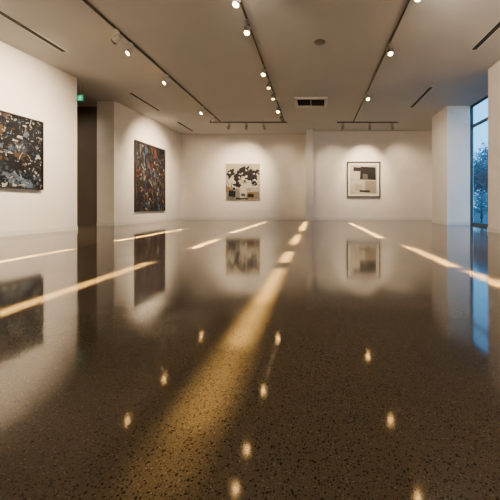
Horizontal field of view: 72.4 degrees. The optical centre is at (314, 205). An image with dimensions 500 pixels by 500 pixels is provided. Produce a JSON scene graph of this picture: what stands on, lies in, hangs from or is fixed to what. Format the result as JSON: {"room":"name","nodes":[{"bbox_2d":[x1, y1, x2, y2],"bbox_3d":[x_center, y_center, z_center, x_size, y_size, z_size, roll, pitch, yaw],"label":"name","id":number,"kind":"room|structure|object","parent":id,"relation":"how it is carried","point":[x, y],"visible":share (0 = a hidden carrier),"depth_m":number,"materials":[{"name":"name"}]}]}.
{"room":"art gallery","nodes":[
{"label":"art gallery","id":0,"kind":"room"},
{"bbox_2d":[0,41,76,231],"bbox_3d":[-6.916,-1.370,2.885,0.299,4.000,11.839,0,0,5],"label":"wall","id":1,"kind":"structure","parent":0,"point":[30,87],"depth_m":7.87,"materials":[{"name":"paint"}]},
{"bbox_2d":[0,110,43,189],"bbox_3d":[-6.380,-1.155,6.897,0.075,1.570,1.640,0,0,5],"label":"painting","id":2,"kind":"object","parent":1,"relation":"attached to","point":[21,137],"visible":1,"depth_m":7.21,"materials":[{"name":"paint"}]},
{"bbox_2d":[0,226,77,236],"bbox_3d":[-6.909,0.580,2.904,0.311,0.100,11.826,0,0,5],"label":"baseboard","id":3,"kind":"structure","parent":1,"relation":"attached to","point":[47,230],"depth_m":7.60,"materials":[{"name":"paint"}]},
{"bbox_2d":[77,107,96,224],"bbox_3d":[-8.190,-1.370,11.400,2.420,4.000,0.200,0,0,0],"label":"wall","id":4,"kind":"structure","parent":0,"point":[86,116],"depth_m":11.30,"materials":[{"name":"paint"}]},
{"bbox_2d":[97,101,180,222],"bbox_3d":[-6.635,-1.370,13.135,0.570,4.000,4.950,0,0,2],"label":"wall","id":5,"kind":"structure","parent":0,"point":[118,125],"depth_m":11.28,"materials":[{"name":"paint"}]},
{"bbox_2d":[97,217,180,225],"bbox_3d":[-6.349,0.580,13.090,0.558,0.100,4.994,0,0,8],"label":"baseboard","id":6,"kind":"structure","parent":5,"relation":"attached to","point":[179,218],"depth_m":11.85,"materials":[{"name":"paint"}]},
{"bbox_2d":[134,140,165,211],"bbox_3d":[-6.324,-1.070,12.869,0.061,2.550,2.190,0,0,2],"label":"painting","id":7,"kind":"object","parent":5,"relation":"attached to","point":[149,160],"visible":1,"depth_m":12.72,"materials":[{"name":"multicoloured paint"}]},
{"bbox_2d":[181,134,305,216],"bbox_3d":[-3.600,-1.370,15.700,6.800,4.000,0.200,0,0,0],"label":"wall","id":8,"kind":"structure","parent":0,"point":[281,158],"depth_m":15.60,"materials":[{"name":"paint"}]},
{"bbox_2d":[226,164,259,199],"bbox_3d":[-3.370,-1.125,15.575,1.600,1.690,0.044,0,0,0],"label":"painting","id":9,"kind":"object","parent":8,"relation":"attached to","point":[242,180],"visible":1,"depth_m":15.55,"materials":[{"name":"beige paint"}]},
{"bbox_2d":[181,217,305,218],"bbox_3d":[-3.325,0.580,15.594,5.850,0.100,0.012,0,0,0],"label":"baseboard","id":10,"kind":"structure","parent":8,"relation":"attached to","point":[181,217],"depth_m":15.59,"materials":[{"name":"paint"}]},
{"bbox_2d":[0,219,499,499],"bbox_3d":[-2.100,0.730,6.350,15.000,0.200,19.300,0,0,0],"label":"floor","id":11,"kind":"structure","parent":0,"point":[183,359],"depth_m":1.33,"materials":[{"name":"concrete"}]},
{"bbox_2d":[0,0,499,133],"bbox_3d":[-2.100,-3.470,6.350,15.000,0.200,19.300,0,0,0],"label":"ceiling","id":12,"kind":"structure","parent":0,"point":[203,45],"depth_m":7.51,"materials":[{"name":"paint"}]},
{"bbox_2d":[0,10,66,51],"bbox_3d":[-5.470,-3.366,6.200,0.140,0.008,2.200,0,0,0],"label":"ceiling vent","id":13,"kind":"object","parent":12,"relation":"in","point":[5,15],"visible":1,"depth_m":6.39,"materials":[{"name":"black metal"}]},
{"bbox_2d":[77,95,83,100],"bbox_3d":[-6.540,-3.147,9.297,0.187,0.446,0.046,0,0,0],"label":"exit sign","id":14,"kind":"object","parent":12,"relation":"hanging from","point":[79,97],"visible":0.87,"depth_m":9.28,"materials":[{"name":"green plastic"}]},
{"bbox_2d":[129,93,160,110],"bbox_3d":[-5.500,-3.366,10.850,0.140,0.008,1.900,0,0,0],"label":"ceiling vent","id":15,"kind":"object","parent":12,"relation":"in","point":[132,94],"visible":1,"depth_m":10.74,"materials":[{"name":"black metal"}]},
{"bbox_2d":[82,0,220,121],"bbox_3d":[-3.760,-3.350,7.100,0.042,0.039,12.240,0,0,0],"label":"track","id":16,"kind":"object","parent":12,"relation":"attached to","point":[85,1],"visible":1,"depth_m":7.10,"materials":[{"name":"grey metal"}]},
{"bbox_2d":[111,29,121,44],"bbox_3d":[-3.768,-3.203,6.333,0.202,0.259,0.123,0,0,18],"label":"track spotlight","id":17,"kind":"object","parent":16,"relation":"hanging from","point":[117,37],"visible":1,"depth_m":6.29,"materials":[{"name":"white metal"}]},
{"bbox_2d":[125,42,135,55],"bbox_3d":[-3.767,-3.198,6.814,0.193,0.269,0.123,0,0,-41],"label":"track spotlight","id":18,"kind":"object","parent":16,"relation":"hanging from","point":[130,51],"visible":1,"depth_m":6.78,"materials":[{"name":"white metal"}]},
{"bbox_2d":[162,74,170,84],"bbox_3d":[-3.767,-3.200,8.464,0.197,0.267,0.123,0,0,-37],"label":"track spotlight","id":19,"kind":"object","parent":16,"relation":"hanging from","point":[166,81],"visible":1,"depth_m":8.42,"materials":[{"name":"white metal"}]},
{"bbox_2d":[177,122,192,130],"bbox_3d":[-5.500,-3.366,14.150,0.140,0.008,1.700,0,0,0],"label":"ceiling vent","id":20,"kind":"object","parent":12,"relation":"in","point":[183,125],"visible":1,"depth_m":14.11,"materials":[{"name":"black metal"}]},
{"bbox_2d":[210,122,286,122],"bbox_3d":[-2.675,-3.350,13.360,3.090,0.039,0.042,0,0,0],"label":"track","id":21,"kind":"object","parent":12,"relation":"attached to","point":[210,122],"visible":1,"depth_m":13.34,"materials":[{"name":"grey metal"}]},
{"bbox_2d":[240,0,284,121],"bbox_3d":[-1.220,-3.350,7.100,0.042,0.039,12.240,0,0,0],"label":"track","id":22,"kind":"object","parent":12,"relation":"attached to","point":[241,3],"visible":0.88,"depth_m":6.97,"materials":[{"name":"grey metal"}]},
{"bbox_2d":[232,0,239,8],"bbox_3d":[-1.220,-3.197,5.161,0.122,0.272,0.173,0,0,0],"label":"track spotlight","id":23,"kind":"object","parent":22,"relation":"hanging from","point":[235,3],"visible":1,"depth_m":5.11,"materials":[{"name":"grey metal"}]},
{"bbox_2d":[244,19,250,35],"bbox_3d":[-1.220,-3.197,5.991,0.122,0.272,0.173,0,0,0],"label":"track spotlight","id":24,"kind":"object","parent":22,"relation":"hanging from","point":[247,29],"visible":1,"depth_m":5.96,"materials":[{"name":"grey metal"}]},
{"bbox_2d":[261,64,265,76],"bbox_3d":[-1.220,-3.197,7.891,0.122,0.272,0.173,0,0,0],"label":"track spotlight","id":25,"kind":"object","parent":22,"relation":"hanging from","point":[263,72],"visible":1,"depth_m":7.85,"materials":[{"name":"grey metal"}]},
{"bbox_2d":[266,79,270,89],"bbox_3d":[-1.220,-3.197,8.791,0.122,0.272,0.173,0,0,0],"label":"track spotlight","id":26,"kind":"object","parent":22,"relation":"hanging from","point":[268,84],"visible":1,"depth_m":8.77,"materials":[{"name":"grey metal"}]},
{"bbox_2d":[294,97,327,107],"bbox_3d":[-0.130,-3.340,10.750,1.040,0.060,0.920,0,0,0],"label":"ceiling vent","id":27,"kind":"object","parent":12,"relation":"in","point":[300,102],"visible":1,"depth_m":10.72,"materials":[{"name":"white metal"}]},
{"bbox_2d":[314,39,325,45],"bbox_3d":[0.100,-3.344,6.850,0.240,0.052,0.240,0,0,0],"label":"smoke detector","id":28,"kind":"object","parent":12,"relation":"attached to","point":[319,42],"visible":1,"depth_m":6.80,"materials":[{"name":"grey plastic"}]},
{"bbox_2d":[337,122,397,122],"bbox_3d":[2.100,-3.350,13.360,2.440,0.039,0.042,0,0,0],"label":"track","id":29,"kind":"object","parent":12,"relation":"attached to","point":[337,122],"visible":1,"depth_m":13.34,"materials":[{"name":"grey metal"}]},
{"bbox_2d":[353,0,409,121],"bbox_3d":[1.530,-3.350,7.100,0.042,0.039,12.240,0,0,0],"label":"track","id":30,"kind":"object","parent":12,"relation":"attached to","point":[408,1],"visible":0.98,"depth_m":7.10,"materials":[{"name":"grey metal"}]},
{"bbox_2d":[365,91,369,100],"bbox_3d":[1.530,-3.197,9.691,0.123,0.272,0.172,0,0,0],"label":"track spotlight","id":31,"kind":"object","parent":30,"relation":"hanging from","point":[367,95],"visible":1,"depth_m":9.66,"materials":[{"name":"grey metal"}]},
{"bbox_2d":[387,42,392,55],"bbox_3d":[1.530,-3.197,6.811,0.123,0.272,0.172,0,0,0],"label":"track spotlight","id":32,"kind":"object","parent":30,"relation":"hanging from","point":[389,49],"visible":1,"depth_m":6.78,"materials":[{"name":"grey metal"}]},
{"bbox_2d":[409,86,433,107],"bbox_3d":[3.290,-3.366,10.400,0.140,0.008,2.000,0,0,0],"label":"ceiling vent","id":33,"kind":"object","parent":12,"relation":"in","point":[429,88],"visible":1,"depth_m":10.20,"materials":[{"name":"black metal"}]},
{"bbox_2d":[471,20,499,49],"bbox_3d":[3.420,-3.366,6.300,0.140,0.008,1.800,0,0,0],"label":"ceiling vent","id":34,"kind":"object","parent":12,"relation":"in","point":[496,26],"visible":1,"depth_m":6.58,"materials":[{"name":"black metal"}]},
{"bbox_2d":[306,129,312,219],"bbox_3d":[-0.245,-1.370,15.150,0.310,4.000,1.100,0,0,0],"label":"wall","id":35,"kind":"structure","parent":0,"point":[309,132],"depth_m":14.60,"materials":[{"name":"paint"}]},
{"bbox_2d":[313,131,431,217],"bbox_3d":[2.615,-1.370,15.390,5.470,4.000,0.820,0,0,0],"label":"wall","id":36,"kind":"structure","parent":0,"point":[404,157],"depth_m":14.98,"materials":[{"name":"paint"}]},
{"bbox_2d":[347,162,379,196],"bbox_3d":[2.180,-1.190,14.946,1.490,1.590,0.060,0,0,0],"label":"framed picture","id":37,"kind":"object","parent":36,"relation":"attached to","point":[363,178],"visible":1,"depth_m":14.96,"materials":[{"name":"beige paper"}]},
{"bbox_2d":[350,165,376,193],"bbox_3d":[2.180,-1.190,14.955,1.180,1.280,0.001,0,0,0],"label":"print","id":38,"kind":"object","parent":37,"relation":"attached to","point":[363,178],"depth_m":14.95,"materials":[{"name":"paper"}]},
{"bbox_2d":[313,218,431,219],"bbox_3d":[2.590,0.580,14.974,5.360,0.100,0.012,0,0,0],"label":"baseboard","id":39,"kind":"structure","parent":36,"relation":"attached to","point":[313,218],"depth_m":14.97,"materials":[{"name":"paint"}]},
{"bbox_2d":[432,106,469,221],"bbox_3d":[4.825,-1.370,11.925,0.770,4.000,1.450,0,0,0],"label":"wall","id":40,"kind":"structure","parent":0,"point":[451,125],"depth_m":11.20,"materials":[{"name":"paint"}]},
{"bbox_2d":[432,220,469,224],"bbox_3d":[4.819,0.580,11.919,0.782,0.100,1.462,0,0,0],"label":"baseboard","id":41,"kind":"structure","parent":40,"relation":"attached to","point":[433,221],"depth_m":11.19,"materials":[{"name":"paint"}]},
{"bbox_2d":[470,107,473,224],"bbox_3d":[5.310,-1.370,13.425,0.080,4.000,4.350,0,0,0],"label":"window frame","id":42,"kind":"structure","parent":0,"point":[470,107],"depth_m":11.30,"materials":[{"name":"paint"}]},
{"bbox_2d":[488,60,499,228],"bbox_3d":[4.810,-1.370,2.615,1.080,4.000,11.230,0,0,0],"label":"wall","id":43,"kind":"structure","parent":0,"point":[494,71],"depth_m":7.93,"materials":[{"name":"paint"}]},
{"bbox_2d":[471,95,487,226],"bbox_3d":[5.280,-1.370,9.735,0.060,4.000,3.010,0,0,0],"label":"window","id":44,"kind":"structure","parent":43,"relation":"in","point":[486,97],"depth_m":11.20,"materials":[{"name":"grey metal"}]},
{"bbox_2d":[487,227,499,232],"bbox_3d":[4.729,0.580,2.621,0.942,0.100,11.242,0,0,0],"label":"baseboard","id":45,"kind":"structure","parent":43,"relation":"attached to","point":[494,230],"depth_m":7.95,"materials":[{"name":"paint"}]},
{"label":"outside","id":46,"kind":"structure","parent":0,"visible":0},
{"bbox_2d":[474,210,487,223],"bbox_3d":[37.725,0.880,35.000,64.550,0.200,90.000,0,0,0],"label":"ground","id":47,"kind":"structure","parent":46,"point":[477,219],"depth_m":20.80,"materials":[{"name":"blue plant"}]},
{"bbox_2d":[474,158,487,218],"bbox_3d":[9.985,-1.063,20.038,2.898,3.694,2.860,0,0,0],"label":"tree","id":48,"kind":"object","parent":47,"relation":"on","point":[481,178],"visible":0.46,"depth_m":19.60,"materials":[{"name":"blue plant"}]},
{"bbox_2d":[474,189,487,222],"bbox_3d":[7.312,0.003,14.580,1.438,1.562,1.385,0,0,0],"label":"tree","id":49,"kind":"object","parent":47,"relation":"on","point":[478,203],"visible":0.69,"depth_m":14.48,"materials":[{"name":"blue plant"}]},
{"bbox_2d":[474,140,487,190],"bbox_3d":[18.528,-3.168,35.477,6.586,7.903,6.554,0,0,0],"label":"tree","id":50,"kind":"object","parent":47,"relation":"on","point":[480,154],"visible":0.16,"depth_m":34.64,"materials":[{"name":"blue plant"}]}
]}

